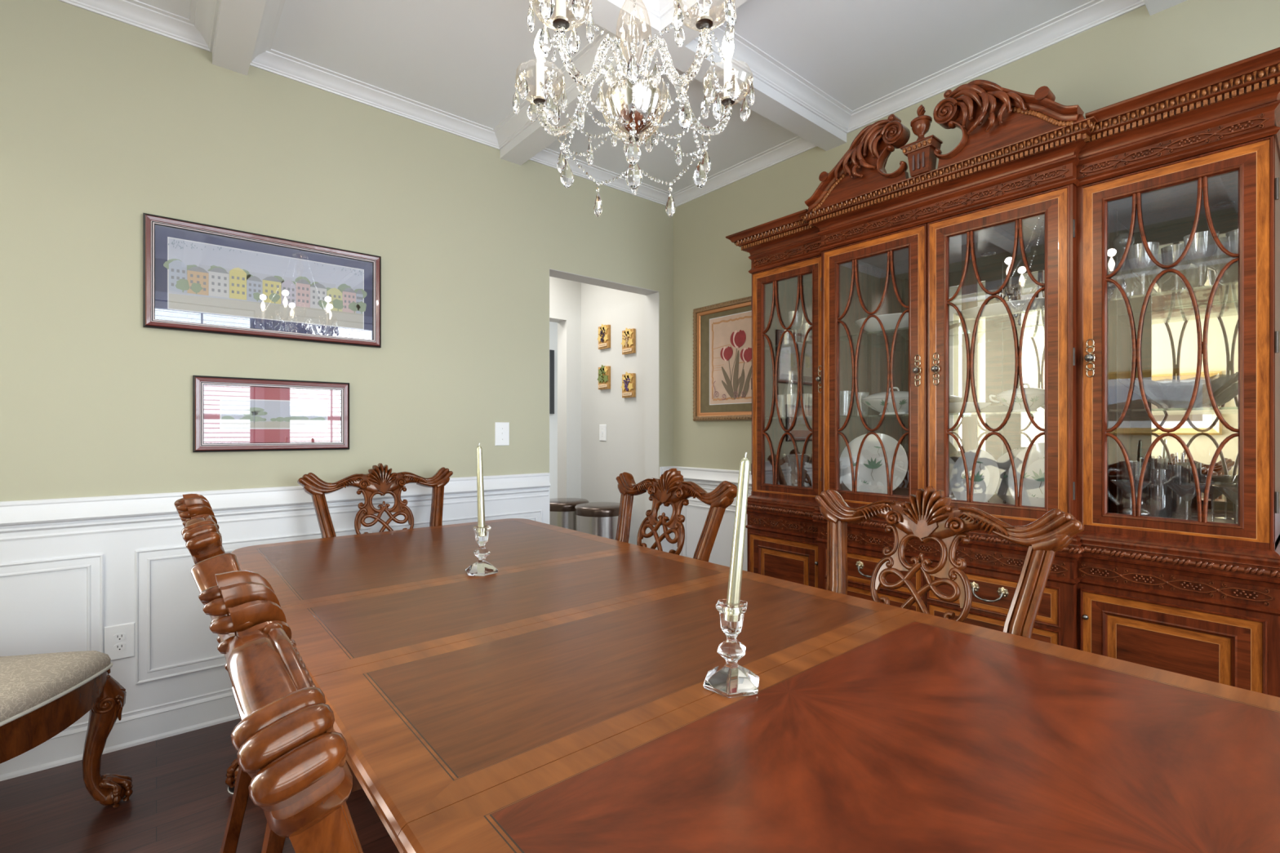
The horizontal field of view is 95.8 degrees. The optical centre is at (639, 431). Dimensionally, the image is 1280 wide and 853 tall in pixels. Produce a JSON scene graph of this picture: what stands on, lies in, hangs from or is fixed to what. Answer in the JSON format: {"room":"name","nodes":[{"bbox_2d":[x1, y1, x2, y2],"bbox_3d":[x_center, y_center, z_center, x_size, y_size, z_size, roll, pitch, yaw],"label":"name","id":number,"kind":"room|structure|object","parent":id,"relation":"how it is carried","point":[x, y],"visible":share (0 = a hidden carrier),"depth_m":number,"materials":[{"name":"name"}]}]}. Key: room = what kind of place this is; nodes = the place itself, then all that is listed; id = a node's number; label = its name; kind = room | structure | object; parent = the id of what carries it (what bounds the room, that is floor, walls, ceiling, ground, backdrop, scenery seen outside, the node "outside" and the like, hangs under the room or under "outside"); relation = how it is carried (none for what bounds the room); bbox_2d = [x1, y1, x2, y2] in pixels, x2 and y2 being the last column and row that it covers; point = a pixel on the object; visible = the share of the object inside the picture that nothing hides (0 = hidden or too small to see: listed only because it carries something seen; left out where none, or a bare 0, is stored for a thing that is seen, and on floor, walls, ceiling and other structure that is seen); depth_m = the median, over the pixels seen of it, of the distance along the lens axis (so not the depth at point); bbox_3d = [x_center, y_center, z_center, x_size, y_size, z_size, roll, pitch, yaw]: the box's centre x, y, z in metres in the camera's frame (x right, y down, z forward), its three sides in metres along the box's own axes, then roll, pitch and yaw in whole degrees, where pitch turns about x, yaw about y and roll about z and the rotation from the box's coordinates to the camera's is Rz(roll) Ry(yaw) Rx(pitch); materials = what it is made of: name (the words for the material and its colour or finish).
{"room":"dining room","nodes":[
{"label":"dining room","id":0,"kind":"room"},
{"bbox_2d":[0,718,399,852],"bbox_3d":[-0.860,1.270,1.497,7.400,0.100,7.800,0,0,-40],"label":"floor","id":1,"kind":"structure","parent":0,"point":[180,801],"depth_m":1.86,"materials":[{"name":"brown wood"}]},
{"bbox_2d":[0,650,133,808],"bbox_3d":[-2.016,0.684,1.596,0.735,1.072,0.676,0,0,-5],"label":"dining chair","id":2,"kind":"object","parent":1,"relation":"on","point":[42,695],"visible":1,"depth_m":1.73,"materials":[{"name":"brown wood"}]},
{"bbox_2d":[0,650,111,722],"bbox_3d":[-1.927,0.730,1.604,0.517,0.080,0.562,0,0,-5],"label":"seat cushion","id":3,"kind":"object","parent":2,"relation":"on","point":[30,685],"depth_m":1.68,"materials":[{"name":"beige fabric"}]},
{"bbox_2d":[173,493,362,852],"bbox_3d":[-0.806,0.684,1.587,0.735,1.072,0.676,0,0,-40],"label":"dining chair","id":4,"kind":"object","parent":1,"relation":"on","point":[201,534],"visible":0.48,"depth_m":1.34,"materials":[{"name":"brown wood"}]},
{"bbox_2d":[191,552,363,852],"bbox_3d":[-0.171,0.684,0.828,0.735,1.072,0.676,0,0,-40],"label":"dining chair","id":5,"kind":"object","parent":1,"relation":"on","point":[285,739],"visible":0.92,"depth_m":0.41,"materials":[{"name":"brown wood"}]},
{"bbox_2d":[297,462,453,537],"bbox_3d":[-0.991,0.684,2.433,0.676,1.072,0.735,0,0,-40],"label":"dining chair","id":6,"kind":"object","parent":1,"relation":"on","point":[380,480],"visible":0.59,"depth_m":2.63,"materials":[{"name":"brown wood"}]},
{"bbox_2d":[549,497,589,530],"bbox_3d":[-0.563,0.870,4.377,0.376,0.701,0.408,0,0,-40],"label":"trash can","id":7,"kind":"object","parent":1,"relation":"on","point":[562,510],"visible":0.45,"depth_m":4.22,"materials":[{"name":"silver metal"}]},
{"bbox_2d":[574,502,619,539],"bbox_3d":[-0.270,0.870,4.112,0.376,0.701,0.401,0,0,-40],"label":"trash can","id":8,"kind":"object","parent":1,"relation":"on","point":[596,518],"visible":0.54,"depth_m":3.96,"materials":[{"name":"silver metal"}]},
{"bbox_2d":[615,468,737,562],"bbox_3d":[-0.127,0.684,2.097,0.735,1.072,0.676,0,0,-40],"label":"dining chair","id":9,"kind":"object","parent":1,"relation":"on","point":[671,488],"visible":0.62,"depth_m":2.25,"materials":[{"name":"brown wood"}]},
{"bbox_2d":[225,518,1279,852],"bbox_3d":[-0.124,0.833,1.441,1.303,0.775,3.038,0,0,-40],"label":"dining table","id":10,"kind":"object","parent":1,"relation":"on","point":[556,700],"visible":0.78,"depth_m":0.91,"materials":[{"name":"brown wood"}]},
{"bbox_2d":[465,525,497,576],"bbox_3d":[-0.498,0.372,1.819,0.103,0.144,0.102,0,0,-40],"label":"candle holder","id":11,"kind":"object","parent":10,"relation":"on","point":[482,567],"visible":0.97,"depth_m":1.80,"materials":[{"name":"clear glass"}]},
{"bbox_2d":[476,443,485,527],"bbox_3d":[-0.499,0.183,1.819,0.026,0.292,0.025,0,0,-40],"label":"taper candle","id":12,"kind":"object","parent":11,"relation":"on","point":[480,486],"visible":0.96,"depth_m":1.81,"materials":[{"name":"beige wax"}]},
{"bbox_2d":[703,599,759,697],"bbox_3d":[0.161,0.372,1.012,0.097,0.144,0.106,0,0,-40],"label":"candle holder","id":13,"kind":"object","parent":10,"relation":"on","point":[730,679],"visible":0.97,"depth_m":0.99,"materials":[{"name":"clear glass"}]},
{"bbox_2d":[726,452,750,606],"bbox_3d":[0.171,0.183,1.012,0.043,0.292,0.023,0,0,-2],"label":"taper candle","id":14,"kind":"object","parent":13,"relation":"on","point":[734,590],"visible":0.94,"depth_m":1.00,"materials":[{"name":"beige wax"}]},
{"bbox_2d":[815,486,1084,638],"bbox_3d":[0.522,0.684,1.343,0.735,1.072,0.676,0,0,-40],"label":"dining chair","id":15,"kind":"object","parent":1,"relation":"on","point":[928,516],"visible":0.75,"depth_m":1.49,"materials":[{"name":"brown wood"}]},
{"bbox_2d":[725,46,1279,697],"bbox_3d":[1.269,-0.025,2.404,0.555,2.490,2.045,0,0,-40],"label":"china cabinet","id":16,"kind":"object","parent":1,"relation":"on","point":[1033,197],"visible":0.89,"depth_m":2.04,"materials":[{"name":"brown wood"}]},
{"bbox_2d":[764,340,812,354],"bbox_3d":[0.889,-0.439,3.001,0.323,0.007,0.405,0,0,-40],"label":"glass shelf","id":17,"kind":"object","parent":16,"relation":"attached to","point":[786,348],"depth_m":3.06,"materials":[{"name":"glass"}]},
{"bbox_2d":[764,416,812,419],"bbox_3d":[0.889,-0.069,3.001,0.323,0.007,0.405,0,0,-40],"label":"glass shelf","id":18,"kind":"object","parent":16,"relation":"attached to","point":[766,417],"depth_m":3.08,"materials":[{"name":"glass"}]},
{"bbox_2d":[783,394,798,417],"bbox_3d":[0.771,-0.130,2.945,0.077,0.115,0.072,0,0,-40],"label":"tumbler","id":19,"kind":"object","parent":16,"relation":"on","point":[785,396],"visible":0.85,"depth_m":2.93,"materials":[{"name":"clear glass"}]},
{"bbox_2d":[781,370,801,417],"bbox_3d":[0.817,-0.198,3.107,0.110,0.250,0.110,0,0,5],"label":"crystal vase","id":20,"kind":"object","parent":16,"relation":"on","point":[787,383],"visible":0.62,"depth_m":3.10,"materials":[{"name":"glass"}]},
{"bbox_2d":[787,311,803,343],"bbox_3d":[0.791,-0.523,2.936,0.077,0.162,0.077,0,0,-40],"label":"goblet","id":21,"kind":"object","parent":16,"relation":"on","point":[799,326],"visible":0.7,"depth_m":2.92,"materials":[{"name":"glass"}]},
{"bbox_2d":[787,311,803,329],"bbox_3d":[0.791,-0.559,2.936,0.077,0.089,0.077,0,0,-40],"label":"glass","id":22,"kind":"object","parent":21,"relation":"on","point":[799,326],"depth_m":2.92,"materials":[{"name":"clear glass"}]},
{"bbox_2d":[782,453,812,486],"bbox_3d":[0.799,0.216,2.942,0.141,0.197,0.141,0,0,38],"label":"crystal vase","id":23,"kind":"object","parent":16,"relation":"in","point":[808,457],"visible":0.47,"depth_m":2.92,"materials":[{"name":"glass"}]},
{"bbox_2d":[853,391,869,415],"bbox_3d":[1.071,-0.130,2.804,0.077,0.115,0.072,0,0,-40],"label":"tumbler","id":24,"kind":"object","parent":16,"relation":"on","point":[855,405],"visible":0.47,"depth_m":2.79,"materials":[{"name":"clear glass"}]},
{"bbox_2d":[854,312,908,332],"bbox_3d":[1.138,-0.479,2.646,0.220,0.072,0.310,0,0,-40],"label":"serving bowl","id":25,"kind":"object","parent":16,"relation":"on","point":[889,322],"visible":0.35,"depth_m":2.57,"materials":[{"name":"white"}]},
{"bbox_2d":[860,386,908,414],"bbox_3d":[1.148,-0.136,2.617,0.202,0.128,0.300,0,0,-40],"label":"tureen","id":26,"kind":"object","parent":16,"relation":"on","point":[876,402],"visible":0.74,"depth_m":2.56,"materials":[{"name":"white"}]},
{"bbox_2d":[840,308,1044,345],"bbox_3d":[1.336,-0.439,2.466,0.323,0.007,0.954,0,0,-40],"label":"glass shelf","id":27,"kind":"object","parent":16,"relation":"attached to","point":[997,324],"depth_m":2.45,"materials":[{"name":"clear glass"}]},
{"bbox_2d":[840,411,1044,418],"bbox_3d":[1.336,-0.069,2.466,0.323,0.007,0.954,0,0,-40],"label":"glass shelf","id":28,"kind":"object","parent":16,"relation":"attached to","point":[984,415],"depth_m":2.47,"materials":[{"name":"clear glass"}]},
{"bbox_2d":[949,402,991,413],"bbox_3d":[1.334,-0.094,2.412,0.220,0.043,0.230,0,0,-40],"label":"serving bowl","id":29,"kind":"object","parent":16,"relation":"on","point":[954,407],"visible":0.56,"depth_m":2.33,"materials":[{"name":"white"}]},
{"bbox_2d":[955,297,1044,318],"bbox_3d":[1.459,-0.464,2.262,0.260,0.043,0.410,0,0,-40],"label":"shelf","id":30,"kind":"object","parent":16,"relation":"on","point":[1019,305],"visible":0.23,"depth_m":2.20,"materials":[{"name":"white"}]},
{"bbox_2d":[988,382,1044,412],"bbox_3d":[1.472,-0.128,2.215,0.185,0.112,0.169,0,0,8],"label":"tureen","id":31,"kind":"object","parent":16,"relation":"on","point":[1034,397],"visible":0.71,"depth_m":2.18,"materials":[{"name":"white ceramic"}]},
{"bbox_2d":[797,182,1238,523],"bbox_3d":[1.472,-0.259,2.574,0.005,1.147,1.811,0,0,-40],"label":"mirror","id":32,"kind":"object","parent":16,"relation":"on","point":[1169,337],"depth_m":2.16,"materials":[{"name":"white mirror"}]},
{"bbox_2d":[1107,232,1147,293],"bbox_3d":[1.701,-0.570,2.035,0.135,0.254,0.131,0,0,-40],"label":"decanter","id":33,"kind":"object","parent":16,"relation":"on","point":[1119,250],"visible":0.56,"depth_m":2.02,"materials":[{"name":"clear glass"}]},
{"bbox_2d":[1107,460,1151,515],"bbox_3d":[1.707,0.209,2.027,0.086,0.210,0.128,0,0,-40],"label":"glass pitcher","id":34,"kind":"object","parent":16,"relation":"in","point":[1120,468],"visible":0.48,"depth_m":2.02,"materials":[{"name":"clear glass"}]},
{"bbox_2d":[1110,480,1152,497],"bbox_3d":[1.631,0.240,1.921,0.107,0.149,0.107,0,0,-40],"label":"martini glass","id":35,"kind":"object","parent":16,"relation":"in","point":[1116,482],"visible":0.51,"depth_m":1.92,"materials":[{"name":"clear glass"}]},
{"bbox_2d":[1127,241,1159,294],"bbox_3d":[1.661,-0.527,1.910,0.081,0.170,0.081,0,0,-40],"label":"goblet","id":36,"kind":"object","parent":16,"relation":"on","point":[1132,264],"visible":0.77,"depth_m":1.91,"materials":[{"name":"glass"}]},
{"bbox_2d":[1127,241,1159,274],"bbox_3d":[1.661,-0.566,1.910,0.081,0.094,0.081,0,0,-40],"label":"bowl","id":37,"kind":"object","parent":36,"relation":"on","point":[1132,264],"depth_m":1.91,"materials":[{"name":"clear glass"}]},
{"bbox_2d":[1150,468,1171,518],"bbox_3d":[1.720,0.220,1.910,0.052,0.190,0.052,0,0,-40],"label":"glass","id":38,"kind":"object","parent":16,"relation":"in","point":[1151,469],"visible":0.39,"depth_m":1.91,"materials":[{"name":"clear glass"}]},
{"bbox_2d":[1145,253,1176,291],"bbox_3d":[1.825,-0.527,2.027,0.081,0.170,0.081,0,0,-40],"label":"goblet","id":39,"kind":"object","parent":16,"relation":"on","point":[1150,274],"visible":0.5,"depth_m":2.03,"materials":[{"name":"glass"}]},
{"bbox_2d":[1107,281,1238,315],"bbox_3d":[1.786,-0.439,1.927,0.323,0.007,0.414,0,0,-40],"label":"glass shelf","id":40,"kind":"object","parent":16,"relation":"attached to","point":[1226,295],"depth_m":1.94,"materials":[{"name":"clear glass"}]},
{"bbox_2d":[1107,406,1238,413],"bbox_3d":[1.786,-0.069,1.927,0.323,0.007,0.414,0,0,-40],"label":"glass shelf","id":41,"kind":"object","parent":16,"relation":"attached to","point":[1154,410],"depth_m":1.97,"materials":[{"name":"clear glass"}]},
{"bbox_2d":[1160,243,1193,289],"bbox_3d":[1.783,-0.527,1.921,0.081,0.170,0.081,0,0,-40],"label":"goblet","id":42,"kind":"object","parent":16,"relation":"on","point":[1164,256],"visible":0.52,"depth_m":1.92,"materials":[{"name":"glass"}]},
{"bbox_2d":[1116,371,1238,408],"bbox_3d":[1.777,-0.129,1.905,0.155,0.113,0.317,0,0,-40],"label":"bowl","id":43,"kind":"object","parent":16,"relation":"on","point":[1202,394],"visible":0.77,"depth_m":1.88,"materials":[{"name":"clear glass"}]},
{"bbox_2d":[1164,464,1191,519],"bbox_3d":[1.826,0.214,1.963,0.065,0.200,0.064,0,0,-40],"label":"glass","id":44,"kind":"object","parent":16,"relation":"in","point":[1166,465],"visible":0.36,"depth_m":1.94,"materials":[{"name":"clear glass"}]},
{"bbox_2d":[1164,482,1210,519],"bbox_3d":[1.718,0.240,1.817,0.107,0.149,0.107,0,0,-40],"label":"martini glass","id":45,"kind":"object","parent":16,"relation":"in","point":[1170,485],"visible":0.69,"depth_m":1.81,"materials":[{"name":"clear glass"}]},
{"bbox_2d":[1164,482,1210,501],"bbox_3d":[1.718,0.193,1.817,0.107,0.054,0.107,0,0,-40],"label":"bowl","id":46,"kind":"object","parent":45,"relation":"on","point":[1172,486],"depth_m":1.81,"materials":[{"name":"clear glass"}]},
{"bbox_2d":[1183,230,1219,286],"bbox_3d":[1.750,-0.527,1.804,0.081,0.170,0.081,0,0,-40],"label":"goblet","id":47,"kind":"object","parent":16,"relation":"on","point":[1189,255],"visible":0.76,"depth_m":1.81,"materials":[{"name":"glass"}]},
{"bbox_2d":[1183,230,1219,265],"bbox_3d":[1.750,-0.566,1.804,0.081,0.094,0.081,0,0,-40],"label":"bowl","id":48,"kind":"object","parent":47,"relation":"on","point":[1189,255],"depth_m":1.81,"materials":[{"name":"clear glass"}]},
{"bbox_2d":[1190,481,1235,502],"bbox_3d":[1.838,0.240,1.856,0.107,0.149,0.107,0,0,-40],"label":"martini glass","id":49,"kind":"object","parent":16,"relation":"in","point":[1228,486],"visible":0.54,"depth_m":1.83,"materials":[{"name":"clear glass"}]},
{"bbox_2d":[1200,236,1235,284],"bbox_3d":[1.859,-0.527,1.861,0.081,0.170,0.081,0,0,-40],"label":"goblet","id":50,"kind":"object","parent":16,"relation":"on","point":[1210,265],"visible":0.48,"depth_m":1.86,"materials":[{"name":"glass"}]},
{"bbox_2d":[1212,484,1235,506],"bbox_3d":[1.788,0.240,1.732,0.107,0.149,0.107,0,0,-40],"label":"martini glass","id":51,"kind":"object","parent":16,"relation":"in","point":[1220,489],"visible":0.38,"depth_m":1.74,"materials":[{"name":"clear glass"}]},
{"bbox_2d":[1225,228,1238,258],"bbox_3d":[1.846,-0.527,1.768,0.081,0.170,0.081,0,0,-40],"label":"goblet","id":52,"kind":"object","parent":16,"relation":"on","point":[1230,247],"visible":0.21,"depth_m":1.78,"materials":[{"name":"glass"}]},
{"bbox_2d":[1231,474,1238,524],"bbox_3d":[1.947,0.208,1.849,0.078,0.213,0.078,0,0,-40],"label":"cocktail shaker","id":53,"kind":"object","parent":16,"relation":"on","point":[1234,489],"visible":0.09,"depth_m":1.86,"materials":[{"name":"silver metal"}]},
{"bbox_3d":[1.065,0.233,2.624,0.109,0.167,0.109,0,0,-40],"label":"plate stand","id":54,"kind":"object","parent":16,"relation":"in","visible":0},
{"bbox_2d":[840,432,907,493],"bbox_3d":[1.049,0.152,2.614,0.310,0.288,0.078,0,0,44],"label":"plate","id":55,"kind":"object","parent":54,"relation":"on","point":[872,472],"visible":0.76,"depth_m":2.62,"materials":[{"name":"white ceramic"}]},
{"bbox_3d":[1.335,0.233,2.301,0.108,0.167,0.109,0,0,-40],"label":"plate stand","id":56,"kind":"object","parent":16,"relation":"in","visible":0},
{"bbox_2d":[950,448,999,502],"bbox_3d":[1.323,0.184,2.288,0.067,0.224,0.183,0,0,-40],"label":"plate","id":57,"kind":"object","parent":56,"relation":"on","point":[986,477],"visible":0.77,"depth_m":2.29,"materials":[{"name":"white ceramic"}]},
{"bbox_3d":[1.494,0.233,2.156,0.110,0.167,0.109,0,0,-40],"label":"plate stand","id":58,"kind":"object","parent":16,"relation":"in","visible":0},
{"bbox_2d":[1008,442,1044,506],"bbox_3d":[1.483,0.169,2.142,0.072,0.253,0.220,0,0,-27],"label":"plate","id":59,"kind":"object","parent":58,"relation":"on","point":[1033,491],"visible":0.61,"depth_m":2.18,"materials":[{"name":"white ceramic"}]},
{"bbox_3d":[1.545,0.233,2.334,0.103,0.167,0.109,0,0,-40],"label":"plate stand","id":60,"kind":"object","parent":16,"relation":"in","visible":0},
{"bbox_2d":[995,448,1023,504],"bbox_3d":[1.530,0.184,2.321,0.065,0.224,0.220,0,0,-40],"label":"plate","id":61,"kind":"object","parent":60,"relation":"on","point":[1002,491],"visible":0.3,"depth_m":2.37,"materials":[{"name":"white"}]},
{"bbox_2d":[0,0,673,537],"bbox_3d":[-1.272,-0.221,2.934,4.092,2.882,0.140,0,0,-40],"label":"wall","id":62,"kind":"structure","parent":0,"point":[106,122],"depth_m":2.48,"materials":[{"name":"beige paint"}]},
{"bbox_2d":[0,553,103,653],"bbox_3d":[-2.330,0.725,1.942,0.776,0.520,0.010,0,0,-40],"label":"trim","id":63,"kind":"structure","parent":62,"relation":"attached to","point":[94,564],"depth_m":2.17,"materials":[{"name":"white paint"}]},
{"bbox_2d":[104,622,134,661],"bbox_3d":[-1.997,0.809,2.220,0.088,0.132,0.009,0,0,-40],"label":"wall outlet","id":64,"kind":"object","parent":62,"relation":"attached to","point":[119,639],"visible":0.98,"depth_m":2.22,"materials":[{"name":"white plastic"}]},
{"bbox_2d":[114,643,125,651],"bbox_3d":[-1.995,0.829,2.218,0.033,0.029,0.003,0,0,-40],"label":"receptacle","id":65,"kind":"object","parent":64,"relation":"attached to","point":[117,646],"depth_m":2.22,"materials":[{"name":"white"}]},
{"bbox_2d":[0,687,239,781],"bbox_3d":[-1.522,1.153,2.441,2.798,0.137,0.298,0,0,-40],"label":"baseboard","id":66,"kind":"structure","parent":62,"relation":"attached to","point":[153,723],"depth_m":2.25,"materials":[{"name":"white paint"}]},
{"bbox_2d":[57,0,219,52],"bbox_3d":[-1.846,-1.611,1.567,1.180,0.063,1.224,0,0,-40],"label":"trim","id":67,"kind":"structure","parent":62,"relation":"attached to","point":[197,31],"depth_m":2.25,"materials":[{"name":"white paint"}]},
{"bbox_2d":[212,0,266,75],"bbox_3d":[-0.486,-1.587,0.954,0.122,0.110,3.907,0,0,-40],"label":"ceiling beam","id":68,"kind":"structure","parent":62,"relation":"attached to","point":[238,21],"depth_m":2.23,"materials":[{"name":"white paint"}]},
{"bbox_2d":[135,527,372,684],"bbox_3d":[-1.631,0.725,2.526,0.863,0.520,0.010,0,0,-40],"label":"trim","id":69,"kind":"structure","parent":62,"relation":"attached to","point":[144,673],"depth_m":2.28,"materials":[{"name":"white paint"}]},
{"bbox_2d":[142,213,381,347],"bbox_3d":[-1.606,-0.630,2.546,0.881,0.445,0.026,0,0,-40],"label":"framed picture","id":70,"kind":"object","parent":62,"relation":"attached to","point":[197,277],"visible":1,"depth_m":2.50,"materials":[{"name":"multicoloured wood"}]},
{"bbox_2d":[163,236,367,329],"bbox_3d":[-1.609,-0.634,2.550,0.760,0.290,0.003,0,0,-40],"label":"print","id":71,"kind":"object","parent":70,"relation":"attached to","point":[204,277],"depth_m":2.52,"materials":[{"name":"multicoloured paper"}]},
{"bbox_2d":[192,375,349,452],"bbox_3d":[-1.601,-0.071,2.550,0.586,0.314,0.026,0,0,-40],"label":"framed picture","id":72,"kind":"object","parent":62,"relation":"attached to","point":[230,414],"visible":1,"depth_m":2.53,"materials":[{"name":"red wood"}]},
{"bbox_2d":[219,398,327,429],"bbox_3d":[-1.605,-0.073,2.554,0.406,0.129,0.002,0,0,-40],"label":"print","id":73,"kind":"object","parent":72,"relation":"attached to","point":[234,413],"depth_m":2.55,"materials":[{"name":"white paper"}]},
{"bbox_2d":[0,472,551,541],"bbox_3d":[-1.526,0.317,2.437,2.787,0.139,0.298,0,0,-40],"label":"trim","id":74,"kind":"structure","parent":62,"relation":"attached to","point":[64,517],"depth_m":2.41,"materials":[{"name":"white paint"}]},
{"bbox_2d":[0,466,751,724],"bbox_3d":[0.026,0.734,1.382,3.812,0.972,3.907,0,0,-40],"label":"wainscoting","id":75,"kind":"structure","parent":62,"relation":"attached to","point":[43,612],"depth_m":2.29,"materials":[{"name":"white paint"}]},
{"bbox_2d":[249,0,630,150],"bbox_3d":[-0.847,-1.611,2.401,1.182,0.063,1.224,0,0,-40],"label":"trim","id":76,"kind":"structure","parent":62,"relation":"attached to","point":[265,58],"depth_m":2.71,"materials":[{"name":"white paint"}]},
{"bbox_2d":[389,510,542,530],"bbox_3d":[-0.906,0.725,3.132,0.857,0.520,0.010,0,0,-40],"label":"trim","id":77,"kind":"structure","parent":62,"relation":"attached to","point":[537,515],"depth_m":3.17,"materials":[{"name":"white paint"}]},
{"bbox_2d":[494,422,509,445],"bbox_3d":[-0.772,0.015,3.250,0.086,0.131,0.015,0,0,-40],"label":"light switch","id":78,"kind":"object","parent":62,"relation":"attached to","point":[501,429],"visible":1,"depth_m":3.25,"materials":[{"name":"white plastic"}]},
{"bbox_2d":[549,268,658,550],"bbox_3d":[-0.249,0.123,3.790,0.883,2.194,0.138,0,0,-40],"label":"jamb","id":79,"kind":"object","parent":62,"relation":"in","point":[651,295],"depth_m":4.07,"materials":[{"name":"grey paint"}]},
{"bbox_2d":[499,0,746,164],"bbox_3d":[0.517,-1.587,1.792,0.132,0.110,3.907,0,0,-40],"label":"trim","id":80,"kind":"structure","parent":62,"relation":"attached to","point":[534,139],"depth_m":2.59,"materials":[{"name":"white paint"}]},
{"bbox_2d":[528,135,817,207],"bbox_3d":[0.167,-1.611,3.249,1.202,0.063,1.224,0,0,-40],"label":"trim","id":81,"kind":"structure","parent":62,"relation":"attached to","point":[797,145],"depth_m":3.60,"materials":[{"name":"white paint"}]},
{"bbox_2d":[549,321,557,498],"bbox_3d":[-1.240,-0.130,5.116,2.540,2.700,1.240,0,0,-40],"label":"wall","id":82,"kind":"structure","parent":0,"point":[553,326],"depth_m":6.03,"materials":[{"name":"grey paint"}]},
{"bbox_2d":[549,349,554,413],"bbox_3d":[-1.106,-0.510,5.833,0.545,0.660,0.030,0,0,-40],"label":"framed picture","id":83,"kind":"object","parent":82,"relation":"attached to","point":[551,352],"visible":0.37,"depth_m":5.97,"materials":[{"name":"black"}]},
{"bbox_2d":[549,276,581,498],"bbox_3d":[-1.119,-0.130,4.395,1.520,2.700,0.140,0,0,-40],"label":"wall","id":84,"kind":"structure","parent":0,"point":[565,295],"depth_m":4.78,"materials":[{"name":"grey paint"}]},
{"bbox_2d":[581,282,645,545],"bbox_3d":[-0.214,-0.130,4.575,0.180,2.700,1.024,0,0,-40],"label":"wall","id":85,"kind":"structure","parent":0,"point":[624,450],"depth_m":4.49,"materials":[{"name":"grey paint"}]},
{"bbox_2d":[599,424,606,440],"bbox_3d":[-0.299,0.012,4.587,0.015,0.128,0.086,0,0,-40],"label":"light switch","id":86,"kind":"object","parent":85,"relation":"attached to","point":[602,428],"visible":1,"depth_m":4.58,"materials":[{"name":"white plastic"}]},
{"bbox_2d":[597,324,610,349],"bbox_3d":[-0.289,-0.748,4.554,0.040,0.194,0.141,0,0,-40],"label":"plaque","id":87,"kind":"object","parent":85,"relation":"attached to","point":[604,331],"visible":1,"depth_m":4.53,"materials":[{"name":"brown wood"}]},
{"bbox_2d":[597,364,610,389],"bbox_3d":[-0.289,-0.427,4.554,0.040,0.193,0.141,0,0,-40],"label":"plaque","id":88,"kind":"object","parent":85,"relation":"attached to","point":[604,372],"visible":1,"depth_m":4.53,"materials":[{"name":"brown wood"}]},
{"bbox_2d":[621,327,635,355],"bbox_3d":[-0.092,-0.676,4.319,0.040,0.194,0.141,0,0,-40],"label":"plaque","id":89,"kind":"object","parent":85,"relation":"attached to","point":[628,335],"visible":1,"depth_m":4.30,"materials":[{"name":"brown wood"}]},
{"bbox_2d":[621,372,635,398],"bbox_3d":[-0.092,-0.348,4.319,0.040,0.192,0.141,0,0,-40],"label":"plaque","id":90,"kind":"object","parent":85,"relation":"attached to","point":[628,380],"visible":1,"depth_m":4.29,"materials":[{"name":"brown wood"}]},
{"bbox_2d":[137,0,1092,193],"bbox_3d":[0.026,-1.692,1.382,4.092,0.100,4.187,0,0,-40],"label":"ceiling","id":91,"kind":"structure","parent":0,"point":[460,58],"depth_m":2.46,"materials":[{"name":"white paint"}]},
{"bbox_2d":[512,0,755,217],"bbox_3d":[-0.004,-1.085,1.290,0.570,1.112,0.561,0,0,-40],"label":"chandelier","id":92,"kind":"object","parent":91,"relation":"hanging from","point":[633,100],"visible":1,"depth_m":1.25,"materials":[{"name":"clear glass"}]},
{"bbox_2d":[629,0,682,18],"bbox_3d":[0.015,-1.611,1.369,1.182,0.063,1.224,0,0,-40],"label":"trim","id":93,"kind":"structure","parent":91,"relation":"attached to","point":[659,8],"depth_m":2.17,"materials":[{"name":"white paint"}]},
{"bbox_2d":[673,0,1279,471],"bbox_3d":[1.587,-0.221,2.595,0.140,2.882,4.047,0,0,-40],"label":"wall","id":94,"kind":"structure","parent":0,"point":[1135,52],"depth_m":2.76,"materials":[{"name":"beige paint"}]},
{"bbox_2d":[554,0,846,151],"bbox_3d":[-0.404,-1.587,1.896,3.812,0.110,0.123,0,0,-40],"label":"trim","id":95,"kind":"structure","parent":94,"relation":"attached to","point":[616,16],"depth_m":2.51,"materials":[{"name":"white paint"}]},
{"bbox_2d":[662,466,751,493],"bbox_3d":[0.504,0.317,3.692,0.117,0.139,0.978,0,0,-40],"label":"trim","id":96,"kind":"structure","parent":94,"relation":"attached to","point":[706,478],"depth_m":3.81,"materials":[{"name":"white paint"}]},
{"bbox_2d":[680,498,735,556],"bbox_3d":[0.551,0.725,3.706,0.010,0.520,0.820,0,0,-40],"label":"trim","id":97,"kind":"structure","parent":94,"relation":"attached to","point":[731,508],"depth_m":3.96,"materials":[{"name":"white paint"}]},
{"bbox_2d":[693,295,751,421],"bbox_3d":[0.597,-0.448,3.640,0.036,0.760,0.730,0,0,-40],"label":"framed picture","id":98,"kind":"object","parent":94,"relation":"attached to","point":[722,331],"visible":0.74,"depth_m":3.73,"materials":[{"name":"beige paper"}]},
{"bbox_2d":[709,310,751,404],"bbox_3d":[0.604,-0.458,3.646,0.005,0.569,0.460,0,0,-40],"label":"print","id":99,"kind":"object","parent":98,"relation":"attached to","point":[730,332],"depth_m":3.68,"materials":[{"name":"beige paper"}]},
{"bbox_2d":[693,0,1145,133],"bbox_3d":[1.029,-1.611,2.217,1.202,0.063,1.224,0,0,-40],"label":"trim","id":100,"kind":"structure","parent":94,"relation":"attached to","point":[763,67],"depth_m":2.56,"materials":[{"name":"white paint"}]},
{"bbox_2d":[1143,0,1186,15],"bbox_3d":[0.458,-1.587,0.865,3.812,0.110,0.120,0,0,-40],"label":"trim","id":101,"kind":"structure","parent":94,"relation":"attached to","point":[1153,6],"depth_m":2.08,"materials":[{"name":"white paint"}]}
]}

